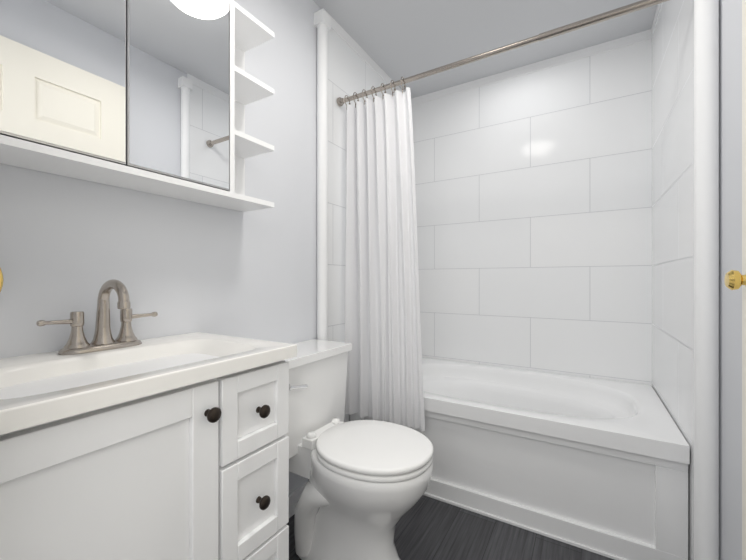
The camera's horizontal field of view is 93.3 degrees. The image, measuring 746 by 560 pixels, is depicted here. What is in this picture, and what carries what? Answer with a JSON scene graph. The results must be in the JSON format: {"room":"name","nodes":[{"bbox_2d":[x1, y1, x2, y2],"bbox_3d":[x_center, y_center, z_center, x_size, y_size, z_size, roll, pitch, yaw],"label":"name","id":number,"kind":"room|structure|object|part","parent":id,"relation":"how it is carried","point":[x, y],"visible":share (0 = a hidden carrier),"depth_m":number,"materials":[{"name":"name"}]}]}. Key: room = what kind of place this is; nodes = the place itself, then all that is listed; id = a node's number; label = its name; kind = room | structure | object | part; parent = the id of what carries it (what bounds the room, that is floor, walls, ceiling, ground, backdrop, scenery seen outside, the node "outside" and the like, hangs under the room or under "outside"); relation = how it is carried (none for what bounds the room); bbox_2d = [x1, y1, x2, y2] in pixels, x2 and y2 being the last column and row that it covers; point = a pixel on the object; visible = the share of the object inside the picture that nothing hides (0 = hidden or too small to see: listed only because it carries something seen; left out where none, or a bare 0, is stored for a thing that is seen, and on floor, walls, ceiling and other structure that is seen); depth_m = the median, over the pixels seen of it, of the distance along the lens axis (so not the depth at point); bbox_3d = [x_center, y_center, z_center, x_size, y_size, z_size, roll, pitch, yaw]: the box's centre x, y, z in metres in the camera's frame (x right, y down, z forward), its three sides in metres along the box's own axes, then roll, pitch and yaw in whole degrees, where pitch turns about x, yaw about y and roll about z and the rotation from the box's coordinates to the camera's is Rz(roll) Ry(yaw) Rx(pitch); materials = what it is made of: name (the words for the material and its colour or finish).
{"room":"bathroom","nodes":[
{"label":"bathroom","id":0,"kind":"room"},
{"bbox_2d":[0,0,320,493],"bbox_3d":[-0.362,-0.145,1.582,0.100,2.290,2.460,0,0,31],"label":"wall","id":1,"kind":"structure","parent":0,"point":[68,245],"depth_m":1.14,"materials":[{"name":"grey paint"}]},
{"bbox_2d":[0,268,2,291],"bbox_3d":[-0.826,-0.009,0.680,0.032,0.170,0.153,0,0,31],"label":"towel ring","id":2,"kind":"object","parent":1,"relation":"attached to","point":[1,279],"visible":0.92,"depth_m":0.73,"materials":[{"name":"gold metal"}]},
{"bbox_2d":[0,0,273,211],"bbox_3d":[-0.601,-0.550,0.930,0.158,0.600,0.752,0,0,31],"label":"upper cabinet","id":3,"kind":"object","parent":1,"relation":"attached to","point":[153,96],"visible":1,"depth_m":0.84,"materials":[{"name":"white paint"}]},
{"bbox_2d":[289,482,306,517],"bbox_3d":[0.173,0.955,1.036,1.380,0.090,0.555,0,0,31],"label":"baseboard","id":4,"kind":"structure","parent":1,"relation":"attached to","point":[294,496],"depth_m":1.51,"materials":[{"name":"white paint"}]},
{"bbox_2d":[314,9,330,340],"bbox_3d":[-0.236,-0.117,1.643,0.052,2.235,0.062,0,0,31],"label":"trim","id":5,"kind":"structure","parent":1,"relation":"attached to","point":[322,21],"depth_m":1.62,"materials":[{"name":"white plastic"}]},
{"bbox_2d":[328,28,394,421],"bbox_3d":[0.010,-0.120,2.096,0.008,2.240,0.980,0,0,31],"label":"tile","id":6,"kind":"structure","parent":1,"relation":"attached to","point":[351,71],"depth_m":1.78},
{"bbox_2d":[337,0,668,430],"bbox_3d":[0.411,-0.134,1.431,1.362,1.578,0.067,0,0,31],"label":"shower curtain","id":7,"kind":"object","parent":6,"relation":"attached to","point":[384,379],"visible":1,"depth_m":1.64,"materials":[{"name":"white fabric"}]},
{"bbox_2d":[323,8,401,91],"bbox_3d":[0.009,-1.265,2.090,0.012,0.050,0.968,0,0,31],"label":"trim","id":8,"kind":"structure","parent":1,"relation":"attached to","point":[347,38],"depth_m":1.94,"materials":[{"name":"white paint"}]},
{"bbox_2d":[411,30,648,105],"bbox_3d":[0.852,-1.265,2.165,1.380,0.050,0.012,0,0,31],"label":"trim","id":9,"kind":"structure","parent":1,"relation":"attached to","point":[642,36],"depth_m":2.08,"materials":[{"name":"white paint"}]},
{"bbox_2d":[286,495,613,559],"bbox_3d":[0.030,1.050,0.798,2.380,0.100,3.400,0,0,31],"label":"floor","id":10,"kind":"structure","parent":0,"point":[427,528],"depth_m":1.36,"materials":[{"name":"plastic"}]},
{"bbox_2d":[0,279,296,559],"bbox_3d":[-0.536,0.499,0.762,0.440,1.001,0.622,0,0,31],"label":"bathroom vanity","id":11,"kind":"object","parent":10,"relation":"on","point":[126,444],"visible":1,"depth_m":0.68,"materials":[{"name":"white paint"}]},
{"bbox_2d":[36,279,157,355],"bbox_3d":[-0.623,0.083,0.839,0.148,0.169,0.247,0,0,31],"label":"faucet","id":12,"kind":"object","parent":11,"relation":"on","point":[103,343],"depth_m":0.84,"materials":[{"name":"silver metal"}]},
{"bbox_2d":[285,339,432,559],"bbox_3d":[-0.118,0.636,1.246,0.658,0.728,0.488,0,0,31],"label":"toilet","id":13,"kind":"object","parent":10,"relation":"on","point":[366,487],"visible":0.69,"depth_m":1.18,"materials":[{"name":"white ceramic"}]},
{"bbox_3d":[-0.013,0.565,1.209,0.440,0.048,0.348,0,0,31],"label":"seat","id":14,"kind":"part","parent":13,"relation":"part of","materials":[{"name":"white plastic"}]},
{"bbox_2d":[350,357,689,559],"bbox_3d":[0.649,0.770,1.827,1.356,0.460,0.776,0,0,31],"label":"bathtub","id":15,"kind":"object","parent":10,"relation":"on","point":[597,466],"visible":0.71,"depth_m":1.41,"materials":[{"name":"white ceramic"}]},
{"bbox_2d":[313,0,657,98],"bbox_3d":[0.273,-1.340,1.201,1.580,0.100,2.460,0,0,31],"label":"ceiling","id":16,"kind":"structure","parent":0,"point":[395,40],"depth_m":1.82,"materials":[{"name":"paint"}]},
{"bbox_2d":[719,0,741,559],"bbox_3d":[0.907,-0.145,0.820,0.100,2.290,2.460,0,0,31],"label":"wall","id":17,"kind":"structure","parent":0,"point":[730,258],"depth_m":0.86,"materials":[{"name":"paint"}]},
{"bbox_2d":[649,3,661,39],"bbox_3d":[1.176,-1.265,1.376,0.012,0.050,0.990,0,0,31],"label":"trim","id":18,"kind":"structure","parent":17,"relation":"attached to","point":[651,31],"depth_m":1.72,"materials":[{"name":"white paint"}]},
{"bbox_2d":[652,0,693,559],"bbox_3d":[1.180,-0.120,1.380,0.008,2.240,1.002,0,0,31],"label":"tile","id":19,"kind":"structure","parent":17,"relation":"attached to","point":[673,211],"depth_m":1.36,"materials":[{"name":"white tile"}]},
{"bbox_2d":[694,0,718,559],"bbox_3d":[0.890,-0.117,0.941,0.052,2.235,0.062,0,0,31],"label":"trim","id":20,"kind":"structure","parent":17,"relation":"attached to","point":[706,279],"depth_m":0.92,"materials":[{"name":"white plastic"}]},
{"bbox_2d":[724,0,745,559],"bbox_3d":[0.489,-0.016,0.315,0.073,2.008,0.844,0,0,31],"label":"door","id":21,"kind":"structure","parent":17,"relation":"in","point":[743,273],"depth_m":0.66,"materials":[{"name":"white"}]},
{"bbox_3d":[0.681,0.000,0.641,0.066,0.070,0.088,0,0,31],"label":"door hardware","id":22,"kind":"part","parent":21,"relation":"part of","materials":[{"name":"gold metal"}]},
{"bbox_3d":[0.880,-0.145,2.213,1.380,2.290,0.100,0,0,31],"label":"wall","id":23,"kind":"structure","parent":0,"visible":0},
{"bbox_2d":[412,39,651,385],"bbox_3d":[0.853,-0.120,2.166,1.380,2.240,0.008,0,0,31],"label":"tile","id":24,"kind":"structure","parent":23,"relation":"attached to","point":[533,190],"depth_m":2.07,"materials":[{"name":"white tile"}]}
]}

